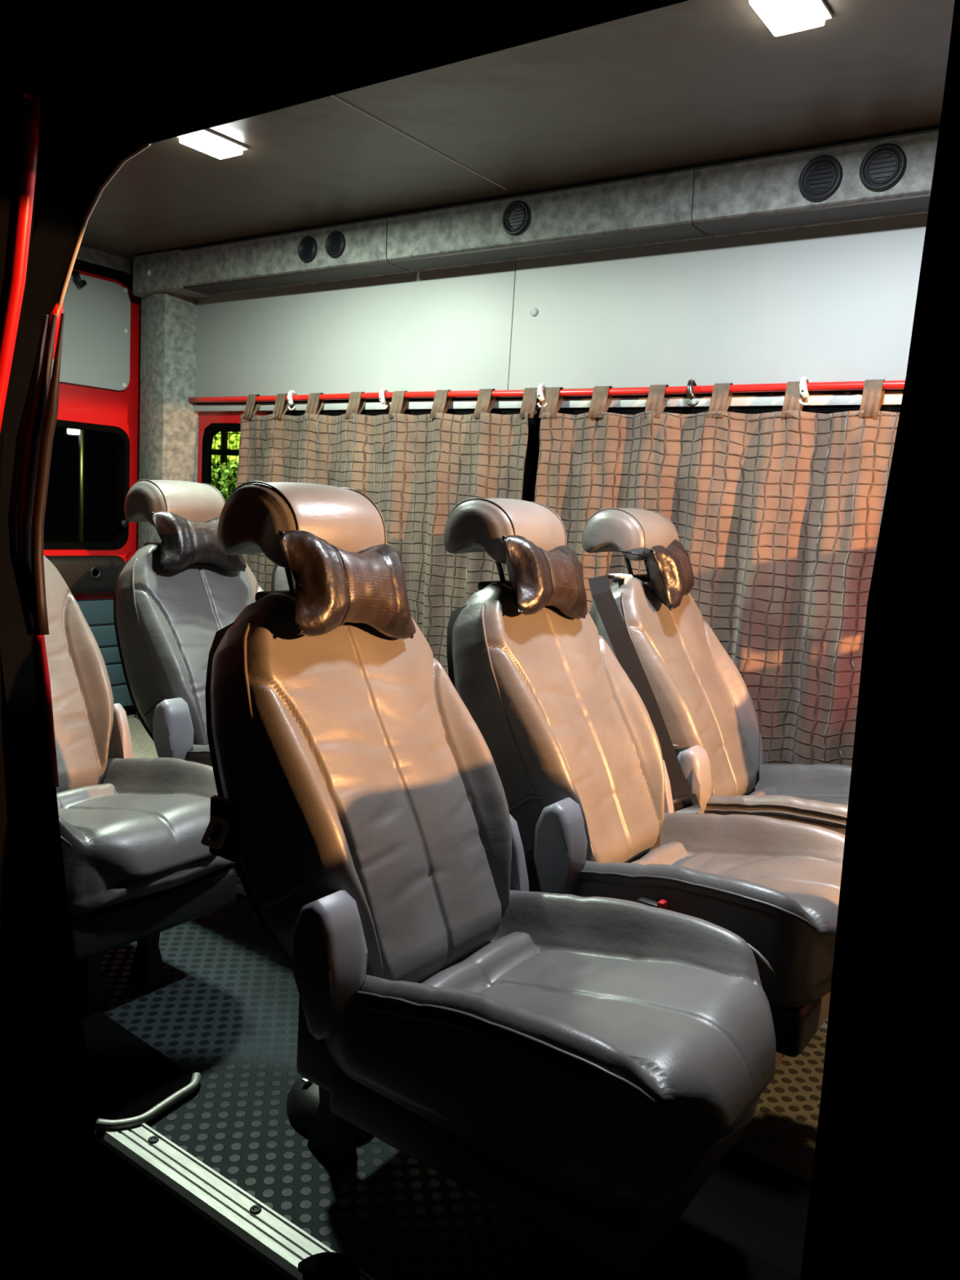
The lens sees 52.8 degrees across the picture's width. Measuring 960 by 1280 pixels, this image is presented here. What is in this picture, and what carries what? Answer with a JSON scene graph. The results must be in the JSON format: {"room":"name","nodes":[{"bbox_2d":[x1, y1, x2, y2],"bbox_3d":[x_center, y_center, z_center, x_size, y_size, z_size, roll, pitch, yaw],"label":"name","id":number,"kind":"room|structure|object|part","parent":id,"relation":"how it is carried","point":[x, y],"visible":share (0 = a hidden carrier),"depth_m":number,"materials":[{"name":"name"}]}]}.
{"room":"vehicle interior","nodes":[
{"label":"vehicle interior","id":0,"kind":"room"},
{"bbox_2d":[75,245,135,718],"bbox_3d":[-2.065,-0.530,3.657,0.060,2.200,2.000,9,10,35],"label":"wall","id":1,"kind":"structure","parent":0,"point":[85,254],"depth_m":4.07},
{"bbox_2d":[43,268,141,715],"bbox_3d":[-1.765,-0.536,4.040,0.147,2.005,0.850,9,10,35],"label":"door","id":2,"kind":"structure","parent":1,"relation":"in","point":[94,467],"depth_m":4.16,"materials":[{"name":"red paint"}]},
{"bbox_2d":[71,270,86,288],"bbox_3d":[-1.644,-1.480,3.971,0.044,0.069,0.055,9,10,35],"label":"coat hook","id":3,"kind":"object","parent":2,"relation":"attached to","point":[81,283],"visible":0.97,"depth_m":3.95,"materials":[{"name":"black plastic"}]},
{"bbox_3d":[-1.646,-0.288,4.145,0.009,0.060,0.060,9,10,35],"label":"latch knob","id":4,"kind":"part","parent":2,"relation":"part of","materials":[{"name":"black plastic"}]},
{"bbox_3d":[-1.806,0.107,4.142,0.030,0.556,0.790,9,10,35],"label":"quilted panel","id":5,"kind":"part","parent":2,"relation":"part of","materials":[{"name":"leather"}]},
{"bbox_2d":[119,519,128,527],"bbox_3d":[-1.581,-0.517,4.299,0.020,0.036,0.036,9,10,35],"label":"door stop","id":6,"kind":"object","parent":2,"relation":"attached to","point":[123,523],"visible":1,"depth_m":4.29,"materials":[{"name":"black plastic"}]},
{"bbox_2d":[72,258,141,711],"bbox_3d":[-2.035,-0.573,3.690,0.080,1.920,1.795,9,10,35],"label":"trim","id":7,"kind":"structure","parent":1,"relation":"attached to","point":[123,277],"depth_m":4.08,"materials":[{"name":"black rubber"}]},
{"bbox_2d":[197,411,272,483],"bbox_3d":[0.764,-0.315,2.854,5.500,2.060,0.040,9,10,35],"label":"wall","id":8,"kind":"structure","parent":0,"point":[205,419],"depth_m":4.15,"materials":[{"name":"red metal"}]},
{"bbox_2d":[135,292,198,720],"bbox_3d":[-1.394,-0.545,4.270,0.255,1.865,0.185,9,10,35],"label":"pillar cover","id":9,"kind":"structure","parent":8,"relation":"attached to","point":[169,422],"depth_m":4.13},
{"bbox_2d":[133,248,213,298],"bbox_3d":[-1.304,-1.531,4.079,0.365,0.152,0.200,9,10,35],"label":"cap","id":10,"kind":"object","parent":8,"relation":"attached to","point":[158,272],"visible":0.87,"depth_m":3.99,"materials":[{"name":"grey plastic"}]},
{"bbox_2d":[201,422,240,502],"bbox_3d":[-1.080,-0.679,4.134,0.305,0.485,0.030,9,10,35],"label":"window","id":11,"kind":"structure","parent":8,"relation":"in","point":[220,441],"depth_m":4.15,"materials":[{"name":"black glass"}]},
{"bbox_2d":[178,216,417,295],"bbox_3d":[-0.711,-1.437,3.659,1.100,0.152,0.204,9,10,35],"label":"air duct","id":12,"kind":"object","parent":8,"relation":"attached to","point":[357,250],"visible":1,"depth_m":3.56,"materials":[{"name":"grey"}]},
{"bbox_2d":[297,235,317,262],"bbox_3d":[-0.615,-1.407,3.488,0.089,0.089,0.033,9,10,35],"label":"air vent","id":13,"kind":"object","parent":12,"relation":"attached to","point":[307,245],"depth_m":3.48,"materials":[{"name":"black plastic"}]},
{"bbox_2d":[325,231,345,257],"bbox_3d":[-0.503,-1.392,3.409,0.089,0.089,0.033,9,10,35],"label":"air vent","id":14,"kind":"object","parent":12,"relation":"attached to","point":[335,240],"depth_m":3.40,"materials":[{"name":"black plastic"}]},
{"bbox_2d":[195,261,516,396],"bbox_3d":[-0.569,-1.162,3.699,1.676,0.438,0.020,9,10,35],"label":"wall panel","id":15,"kind":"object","parent":8,"relation":"attached to","point":[451,329],"depth_m":3.59,"materials":[{"name":"white plastic"}]},
{"bbox_2d":[530,307,537,316],"bbox_3d":[0.176,-1.070,3.153,0.028,0.028,0.007,9,10,35],"label":"cap","id":16,"kind":"object","parent":8,"relation":"attached to","point":[534,311],"visible":1,"depth_m":3.15,"materials":[{"name":"white plastic"}]},
{"bbox_2d":[193,393,902,412],"bbox_3d":[0.870,-0.669,2.706,5.250,0.029,0.027,9,10,35],"label":"trim","id":17,"kind":"structure","parent":8,"relation":"attached to","point":[890,399],"depth_m":3.00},
{"bbox_2d":[196,389,903,404],"bbox_3d":[0.877,-0.699,2.708,5.250,0.031,0.012,9,10,35],"label":"trim","id":18,"kind":"structure","parent":8,"relation":"attached to","point":[886,391],"depth_m":2.97,"materials":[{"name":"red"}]},
{"bbox_2d":[386,167,714,271],"bbox_3d":[0.185,-1.294,3.029,1.102,0.152,0.204,9,10,35],"label":"air duct","id":19,"kind":"object","parent":8,"relation":"attached to","point":[654,209],"visible":1,"depth_m":2.92,"materials":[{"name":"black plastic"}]},
{"bbox_2d":[502,200,530,235],"bbox_3d":[0.116,-1.295,2.973,0.099,0.099,0.033,9,10,35],"label":"air vent","id":20,"kind":"object","parent":19,"relation":"attached to","point":[516,215],"depth_m":2.96,"materials":[{"name":"black plastic"}]},
{"bbox_2d":[284,405,901,502],"bbox_3d":[1.055,0.055,2.650,4.700,1.420,0.020,9,10,35],"label":"window","id":21,"kind":"structure","parent":8,"relation":"in","point":[531,459],"depth_m":3.20,"materials":[{"name":"black glass"}]},
{"bbox_2d":[508,213,927,390],"bbox_3d":[1.565,-0.823,2.196,3.580,0.438,0.022,9,10,35],"label":"wall panel","id":22,"kind":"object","parent":8,"relation":"attached to","point":[833,303],"depth_m":2.79,"materials":[{"name":"white plastic"}]},
{"bbox_2d":[692,128,939,238],"bbox_3d":[1.260,-1.124,2.272,1.540,0.152,0.204,9,10,35],"label":"air duct","id":23,"kind":"object","parent":8,"relation":"attached to","point":[887,177],"visible":1,"depth_m":2.46,"materials":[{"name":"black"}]},
{"bbox_2d":[798,155,843,201],"bbox_3d":[0.864,-1.166,2.447,0.107,0.107,0.033,9,10,35],"label":"air vent","id":24,"kind":"object","parent":23,"relation":"attached to","point":[820,177],"depth_m":2.44,"materials":[{"name":"black plastic"}]},
{"bbox_2d":[859,142,906,191],"bbox_3d":[0.986,-1.152,2.361,0.107,0.107,0.033,9,10,35],"label":"air vent","id":25,"kind":"object","parent":23,"relation":"attached to","point":[882,166],"depth_m":2.35,"materials":[{"name":"black plastic"}]},
{"bbox_3d":[1.732,-0.467,0.954,1.400,0.124,1.870,9,10,35],"label":"shelf","id":26,"kind":"object","parent":8,"relation":"attached to","visible":0},
{"bbox_2d":[188,380,905,402],"bbox_3d":[0.702,-0.723,2.787,4.800,0.026,0.022,9,10,35],"label":"curtain rod","id":27,"kind":"object","parent":26,"relation":"attached to","point":[887,384],"visible":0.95,"depth_m":3.03,"materials":[{"name":"red paint"}]},
{"bbox_2d":[287,390,297,410],"bbox_3d":[-0.736,-0.938,3.783,0.036,0.079,0.051,3,8,-2],"label":"clip","id":28,"kind":"object","parent":27,"relation":"attached to","point":[290,400],"visible":1,"depth_m":3.77,"materials":[{"name":"white plastic"}]},
{"bbox_2d":[378,387,388,409],"bbox_3d":[-0.350,-0.876,3.511,0.036,0.079,0.051,3,8,-2],"label":"clip","id":29,"kind":"object","parent":27,"relation":"attached to","point":[381,394],"visible":1,"depth_m":3.50,"materials":[{"name":"white plastic"}]},
{"bbox_2d":[235,387,542,676],"bbox_3d":[-0.423,-0.357,3.599,1.412,1.116,0.084,9,10,35],"label":"curtain","id":30,"kind":"object","parent":27,"relation":"hanging from","point":[415,469],"visible":0.44,"depth_m":3.45,"materials":[{"name":"brown fabric"}]},
{"bbox_2d":[537,383,546,408],"bbox_3d":[0.200,-0.789,3.124,0.036,0.079,0.051,3,8,-2],"label":"clip","id":31,"kind":"object","parent":27,"relation":"attached to","point":[540,389],"visible":1,"depth_m":3.11,"materials":[{"name":"white plastic"}]},
{"bbox_2d":[686,379,698,406],"bbox_3d":[0.620,-0.722,2.829,0.036,0.079,0.051,3,8,-2],"label":"clip","id":32,"kind":"object","parent":27,"relation":"attached to","point":[690,389],"visible":1,"depth_m":2.81,"materials":[{"name":"grey metal"}]},
{"bbox_2d":[533,379,899,765],"bbox_3d":[0.743,-0.162,2.780,1.419,1.136,0.082,9,10,35],"label":"curtain","id":33,"kind":"object","parent":27,"relation":"hanging from","point":[776,516],"visible":0.51,"depth_m":2.73,"materials":[{"name":"brown fabric"}]},
{"bbox_2d":[799,376,813,405],"bbox_3d":[0.886,-0.680,2.641,0.036,0.079,0.051,3,8,-2],"label":"clip","id":34,"kind":"object","parent":27,"relation":"attached to","point":[803,391],"visible":1,"depth_m":2.63,"materials":[{"name":"white plastic"}]},
{"bbox_2d":[75,862,828,1279],"bbox_3d":[0.153,0.792,2.253,5.520,0.040,1.972,9,10,35],"label":"floor","id":35,"kind":"structure","parent":0,"point":[225,1011],"depth_m":1.66,"materials":[{"name":"rubber"}]},
{"bbox_2d":[43,555,236,1009],"bbox_3d":[-0.968,0.174,2.115,0.952,1.082,0.529,9,10,35],"label":"seat","id":36,"kind":"object","parent":35,"relation":"on","point":[137,865],"visible":0.59,"depth_m":2.01,"materials":[{"name":"grey leather"}]},
{"bbox_3d":[-1.110,0.080,2.231,0.369,0.594,0.463,9,10,35],"label":"backrest","id":37,"kind":"part","parent":36,"relation":"part of","materials":[{"name":"grey leather"}]},
{"bbox_3d":[-0.799,0.660,1.975,0.070,0.180,0.044,9,10,35],"label":"leg","id":38,"kind":"part","parent":36,"relation":"part of","materials":[{"name":"black plastic"}]},
{"bbox_2d":[56,757,235,917],"bbox_3d":[-0.808,0.377,2.042,0.556,0.196,0.463,9,10,35],"label":"cushion","id":39,"kind":"object","parent":36,"relation":"on","point":[132,829],"depth_m":1.91,"materials":[{"name":"grey leather"}]},
{"bbox_3d":[-0.717,0.649,2.088,0.070,0.180,0.044,9,10,35],"label":"leg","id":40,"kind":"part","parent":36,"relation":"part of","materials":[{"name":"black plastic"}]},
{"bbox_3d":[-0.892,0.439,2.108,0.640,0.230,0.400,9,10,35],"label":"seat","id":41,"kind":"part","parent":36,"relation":"part of","materials":[{"name":"grey leather"}]},
{"bbox_2d":[80,1004,200,1129],"bbox_3d":[-0.861,0.748,1.899,0.829,0.019,0.239,9,10,35],"label":"mat","id":42,"kind":"object","parent":35,"relation":"on","point":[132,1082],"visible":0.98,"depth_m":1.73,"materials":[{"name":"black rubber"}]},
{"bbox_2d":[127,717,158,758],"bbox_3d":[-1.734,0.466,3.599,0.760,0.006,1.740,9,10,35],"label":"wall panel","id":43,"kind":"object","parent":35,"relation":"on","point":[143,745],"visible":0.02,"depth_m":4.04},
{"bbox_2d":[113,479,263,766],"bbox_3d":[-0.613,0.128,2.609,0.952,1.082,0.529,9,10,35],"label":"seat","id":44,"kind":"object","parent":35,"relation":"on","point":[166,623],"visible":0.33,"depth_m":2.59,"materials":[{"name":"grey leather"}]},
{"bbox_3d":[-0.755,0.034,2.725,0.369,0.594,0.463,9,10,35],"label":"backrest","id":45,"kind":"part","parent":44,"relation":"part of","materials":[{"name":"grey leather"}]},
{"bbox_2d":[143,511,246,572],"bbox_3d":[-0.811,-0.278,2.732,0.174,0.165,0.298,9,10,36],"label":"pillow","id":46,"kind":"object","parent":44,"relation":"attached to","point":[184,542],"visible":0.83,"depth_m":2.63,"materials":[{"name":"black leather"}]},
{"bbox_3d":[-0.782,-0.274,2.710,0.092,0.138,0.111,-18,-8,35],"label":"panel","id":47,"kind":"part","parent":46,"relation":"part of","materials":[{"name":"black leather"}]},
{"bbox_2d":[186,744,212,766],"bbox_3d":[-0.453,0.331,2.536,0.556,0.196,0.463,9,10,35],"label":"cushion","id":48,"kind":"object","parent":44,"relation":"on","point":[200,753],"depth_m":2.44,"materials":[{"name":"grey leather"}]},
{"bbox_2d":[235,876,247,897],"bbox_3d":[-0.723,0.654,2.668,0.450,0.012,0.060,9,10,35],"label":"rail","id":49,"kind":"object","parent":35,"relation":"on","point":[240,890],"visible":0.02,"depth_m":2.60,"materials":[{"name":"metal"}]},
{"bbox_2d":[271,564,289,591],"bbox_3d":[-0.293,0.077,3.122,0.952,1.082,0.529,9,10,35],"label":"seat","id":50,"kind":"object","parent":35,"relation":"on","point":[279,581],"visible":0.02,"depth_m":3.12,"materials":[{"name":"grey leather"}]},
{"bbox_2d":[286,1075,368,1139],"bbox_3d":[-0.257,0.786,1.678,0.170,0.077,0.136,9,10,35],"label":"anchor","id":51,"kind":"object","parent":35,"relation":"on","point":[303,1102],"visible":0.3,"depth_m":1.64,"materials":[{"name":"black plastic"}]},
{"bbox_3d":[-0.300,0.761,1.673,0.014,0.006,0.014,9,10,35],"label":"catch plate","id":52,"kind":"part","parent":51,"relation":"part of","materials":[{"name":"silver metal"}]},
{"bbox_2d":[200,480,776,1279],"bbox_3d":[-0.035,0.322,1.459,0.952,1.082,0.529,9,10,35],"label":"seat","id":53,"kind":"object","parent":35,"relation":"on","point":[581,1067],"visible":0.94,"depth_m":1.38,"materials":[{"name":"grey leather"}]},
{"bbox_3d":[-0.378,0.280,1.435,0.060,0.090,0.012,9,10,35],"label":"latch plate","id":54,"kind":"part","parent":53,"relation":"part of","materials":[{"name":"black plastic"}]},
{"bbox_3d":[-0.316,-0.122,1.587,0.056,0.114,0.012,9,10,35],"label":"headrest post","id":55,"kind":"part","parent":53,"relation":"part of","materials":[{"name":"grey metal"}]},
{"bbox_3d":[-0.239,0.749,1.581,0.070,0.180,0.044,9,10,35],"label":"leg","id":56,"kind":"part","parent":53,"relation":"part of","materials":[{"name":"black plastic"}]},
{"bbox_2d":[278,529,415,639],"bbox_3d":[-0.236,-0.089,1.581,0.173,0.180,0.304,9,9,33],"label":"pillow","id":57,"kind":"object","parent":53,"relation":"on","point":[334,586],"visible":1,"depth_m":1.49,"materials":[{"name":"black leather"}]},
{"bbox_3d":[-0.206,-0.085,1.562,0.092,0.138,0.111,-18,-10,32],"label":"panel","id":58,"kind":"part","parent":57,"relation":"part of","materials":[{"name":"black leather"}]},
{"bbox_3d":[-0.177,0.228,1.575,0.369,0.594,0.463,9,10,35],"label":"backrest","id":59,"kind":"part","parent":53,"relation":"part of","materials":[{"name":"grey leather"}]},
{"bbox_3d":[0.041,0.587,1.452,0.640,0.230,0.400,9,10,35],"label":"seat","id":60,"kind":"part","parent":53,"relation":"part of","materials":[{"name":"grey leather"}]},
{"bbox_2d":[324,889,776,1208],"bbox_3d":[0.125,0.525,1.385,0.556,0.196,0.463,9,10,35],"label":"cushion","id":61,"kind":"object","parent":53,"relation":"on","point":[603,1050],"depth_m":1.26,"materials":[{"name":"grey leather"}]},
{"bbox_3d":[0.134,0.808,1.319,0.070,0.180,0.044,9,10,35],"label":"leg","id":62,"kind":"part","parent":53,"relation":"part of","materials":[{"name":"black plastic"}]},
{"bbox_2d":[443,497,844,1070],"bbox_3d":[0.320,0.276,1.953,0.952,1.082,0.529,9,10,35],"label":"seat","id":63,"kind":"object","parent":35,"relation":"on","point":[573,744],"visible":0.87,"depth_m":1.92,"materials":[{"name":"grey leather"}]},
{"bbox_3d":[0.039,-0.168,2.080,0.056,0.114,0.012,9,10,35],"label":"headrest post","id":64,"kind":"part","parent":63,"relation":"part of","materials":[{"name":"grey metal"}]},
{"bbox_2d":[476,534,587,618],"bbox_3d":[0.113,-0.134,2.067,0.173,0.180,0.304,9,9,33],"label":"pillow","id":65,"kind":"object","parent":63,"relation":"on","point":[539,578],"visible":1,"depth_m":1.97,"materials":[{"name":"black leather"}]},
{"bbox_3d":[0.143,-0.130,2.047,0.092,0.138,0.111,-18,-10,32],"label":"panel","id":66,"kind":"part","parent":65,"relation":"part of","materials":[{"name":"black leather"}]},
{"bbox_3d":[0.178,0.182,2.069,0.369,0.594,0.463,9,10,35],"label":"backrest","id":67,"kind":"part","parent":63,"relation":"part of","materials":[{"name":"grey leather"}]},
{"bbox_2d":[636,897,666,909],"bbox_3d":[0.283,0.577,1.702,0.069,0.263,0.020,9,10,35],"label":"belt buckle","id":68,"kind":"object","parent":63,"relation":"attached to","point":[662,904],"visible":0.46,"depth_m":1.67,"materials":[{"name":"black plastic"}]},
{"bbox_3d":[0.396,0.541,1.946,0.640,0.230,0.400,9,10,35],"label":"seat","id":69,"kind":"part","parent":63,"relation":"part of","materials":[{"name":"grey leather"}]},
{"bbox_2d":[572,813,844,1007],"bbox_3d":[0.480,0.479,1.879,0.556,0.196,0.463,9,10,35],"label":"cushion","id":70,"kind":"object","parent":63,"relation":"on","point":[773,883],"depth_m":1.78,"materials":[{"name":"grey leather"}]},
{"bbox_3d":[0.571,0.751,1.926,0.070,0.180,0.044,9,10,35],"label":"leg","id":71,"kind":"part","parent":63,"relation":"part of","materials":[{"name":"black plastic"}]},
{"bbox_2d":[506,1146,811,1279],"bbox_3d":[0.517,0.931,1.225,0.920,0.008,0.595,9,10,35],"label":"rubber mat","id":72,"kind":"object","parent":35,"relation":"on","point":[748,1220],"visible":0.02,"depth_m":1.44,"materials":[{"name":"black rubber"}]},
{"bbox_2d":[581,507,851,835],"bbox_3d":[0.672,0.230,2.443,0.952,1.082,0.529,9,10,35],"label":"seat","id":73,"kind":"object","parent":35,"relation":"on","point":[707,708],"visible":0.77,"depth_m":2.50,"materials":[{"name":"grey leather"}]},
{"bbox_3d":[0.391,-0.213,2.570,0.056,0.114,0.012,9,10,35],"label":"headrest post","id":74,"kind":"part","parent":73,"relation":"part of","materials":[{"name":"grey metal"}]},
{"bbox_2d":[588,574,701,813],"bbox_3d":[0.387,0.225,2.327,0.105,0.737,0.422,-3,10,-41],"label":"belt","id":75,"kind":"object","parent":73,"relation":"attached to","point":[683,801],"visible":0.64,"depth_m":2.30,"materials":[{"name":"black fabric"}]},
{"bbox_3d":[0.455,-0.222,2.659,0.056,0.114,0.012,9,10,35],"label":"headrest post","id":76,"kind":"part","parent":73,"relation":"part of","materials":[{"name":"grey metal"}]},
{"bbox_2d":[619,539,693,610],"bbox_3d":[0.471,-0.183,2.565,0.173,0.180,0.305,6,8,19],"label":"pillow","id":77,"kind":"object","parent":73,"relation":"on","point":[669,568],"visible":0.96,"depth_m":2.45,"materials":[{"name":"black leather"}]},
{"bbox_3d":[0.505,-0.181,2.553,0.092,0.138,0.111,-17,6,23],"label":"panel","id":78,"kind":"part","parent":77,"relation":"part of","materials":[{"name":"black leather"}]},
{"bbox_3d":[0.530,0.137,2.559,0.369,0.594,0.463,9,10,35],"label":"backrest","id":79,"kind":"part","parent":73,"relation":"part of","materials":[{"name":"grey leather"}]},
{"bbox_2d":[704,764,851,835],"bbox_3d":[0.832,0.433,2.369,0.556,0.196,0.463,9,10,35],"label":"cushion","id":80,"kind":"object","parent":73,"relation":"on","point":[815,794],"depth_m":2.44,"materials":[{"name":"grey leather"}]},
{"bbox_2d":[0,0,959,1279],"bbox_3d":[-0.400,-0.054,1.312,5.560,2.300,0.068,9,10,35],"label":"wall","id":81,"kind":"structure","parent":0,"point":[112,79],"depth_m":0.83,"materials":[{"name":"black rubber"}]},
{"bbox_2d":[0,93,41,431],"bbox_3d":[-0.661,-0.430,1.355,0.147,0.602,0.022,9,10,35],"label":"door frame","id":82,"kind":"structure","parent":81,"relation":"attached to","point":[31,103],"depth_m":1.31,"materials":[{"name":"red paint"}]},
{"bbox_2d":[0,88,43,1279],"bbox_3d":[-1.229,0.056,1.793,1.405,1.750,0.065,9,10,35],"label":"door","id":83,"kind":"structure","parent":81,"relation":"in","point":[19,1244],"depth_m":1.50,"materials":[{"name":"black metal"}]},
{"bbox_2d":[8,312,64,635],"bbox_3d":[-0.661,-0.239,1.440,0.141,0.472,0.026,9,10,35],"label":"trim","id":84,"kind":"structure","parent":81,"relation":"attached to","point":[36,431],"depth_m":1.44,"materials":[{"name":"black plastic"}]},
{"bbox_2d":[35,635,58,787],"bbox_3d":[-0.711,0.067,1.587,0.060,0.351,0.014,9,10,35],"label":"trim","id":85,"kind":"structure","parent":81,"relation":"attached to","point":[40,639],"depth_m":1.59,"materials":[{"name":"red paint"}]},
{"bbox_2d":[47,300,62,359],"bbox_3d":[-0.661,-0.490,1.502,0.021,0.104,0.041,-3,10,-41],"label":"trim","id":86,"kind":"structure","parent":81,"relation":"attached to","point":[55,310],"depth_m":1.49,"materials":[{"name":"red paint"}]},
{"bbox_2d":[57,143,151,310],"bbox_3d":[-0.561,-0.589,1.420,0.238,0.235,0.007,9,10,35],"label":"trim","id":87,"kind":"structure","parent":81,"relation":"attached to","point":[123,161],"depth_m":1.43,"materials":[{"name":"beige"}]},
{"bbox_2d":[87,1130,297,1279],"bbox_3d":[-0.184,1.006,1.288,1.170,0.237,0.011,9,10,35],"label":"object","id":88,"kind":"structure","parent":81,"relation":"attached to","point":[140,1228],"depth_m":1.51,"materials":[{"name":"black rubber"}]},
{"bbox_2d":[93,1122,376,1279],"bbox_3d":[-0.159,0.899,1.298,1.142,0.050,0.058,9,10,35],"label":"trim","id":89,"kind":"structure","parent":81,"relation":"attached to","point":[278,1239],"depth_m":1.46,"materials":[{"name":"metal"}]},
{"bbox_2d":[147,1135,159,1143],"bbox_3d":[-0.532,0.814,1.576,0.017,0.003,0.017,9,10,35],"label":"screw","id":90,"kind":"object","parent":89,"relation":"on","point":[154,1139],"visible":1,"depth_m":1.57,"materials":[{"name":"black metal"}]},
{"bbox_2d":[249,1204,261,1213],"bbox_3d":[-0.333,0.845,1.436,0.017,0.003,0.017,9,10,35],"label":"screw","id":91,"kind":"object","parent":89,"relation":"on","point":[255,1209],"visible":1,"depth_m":1.43,"materials":[{"name":"black metal"}]},
{"bbox_2d":[297,1252,359,1279],"bbox_3d":[-0.196,0.862,1.318,0.094,0.018,0.052,9,10,35],"label":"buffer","id":92,"kind":"object","parent":89,"relation":"on","point":[323,1265],"visible":1,"depth_m":1.32,"materials":[{"name":"black rubber"}]},
{"bbox_2d":[330,94,507,190],"bbox_3d":[-0.393,-1.308,2.279,0.008,0.004,1.630,9,10,35],"label":"trim","id":93,"kind":"structure","parent":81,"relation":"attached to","point":[333,95],"depth_m":2.58,"materials":[{"name":"beige plastic"}]},
{"bbox_2d":[80,0,955,259],"bbox_3d":[0.273,-1.242,1.948,5.500,0.040,2.060,9,10,35],"label":"ceiling","id":94,"kind":"structure","parent":0,"point":[691,83],"depth_m":2.40,"materials":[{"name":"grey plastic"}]},
{"bbox_2d":[177,128,248,159],"bbox_3d":[-0.745,-1.373,2.679,0.116,0.024,0.170,9,10,35],"label":"recessed light","id":95,"kind":"object","parent":94,"relation":"in","point":[209,142],"visible":0.8,"depth_m":2.66,"materials":[{"name":"white plastic"}]},
{"bbox_2d":[748,0,833,36],"bbox_3d":[0.570,-1.170,1.790,0.116,0.024,0.170,9,10,35],"label":"recessed light","id":96,"kind":"object","parent":94,"relation":"in","point":[782,17],"visible":1,"depth_m":1.79,"materials":[{"name":"white plastic"}]},
{"bbox_3d":[0.571,-1.178,1.789,0.116,0.008,0.170,9,10,35],"label":"lamp frame","id":97,"kind":"part","parent":96,"relation":"part of","materials":[{"name":"white plastic"}]},
{"label":"outside","id":98,"kind":"structure","parent":0,"visible":0},
{"bbox_2d":[27,1268,53,1279],"bbox_3d":[-3.205,-0.504,14.605,38.000,0.050,28.000,9,10,35],"label":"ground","id":99,"kind":"structure","parent":98,"point":[42,1275],"depth_m":2.04,"materials":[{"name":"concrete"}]}
]}

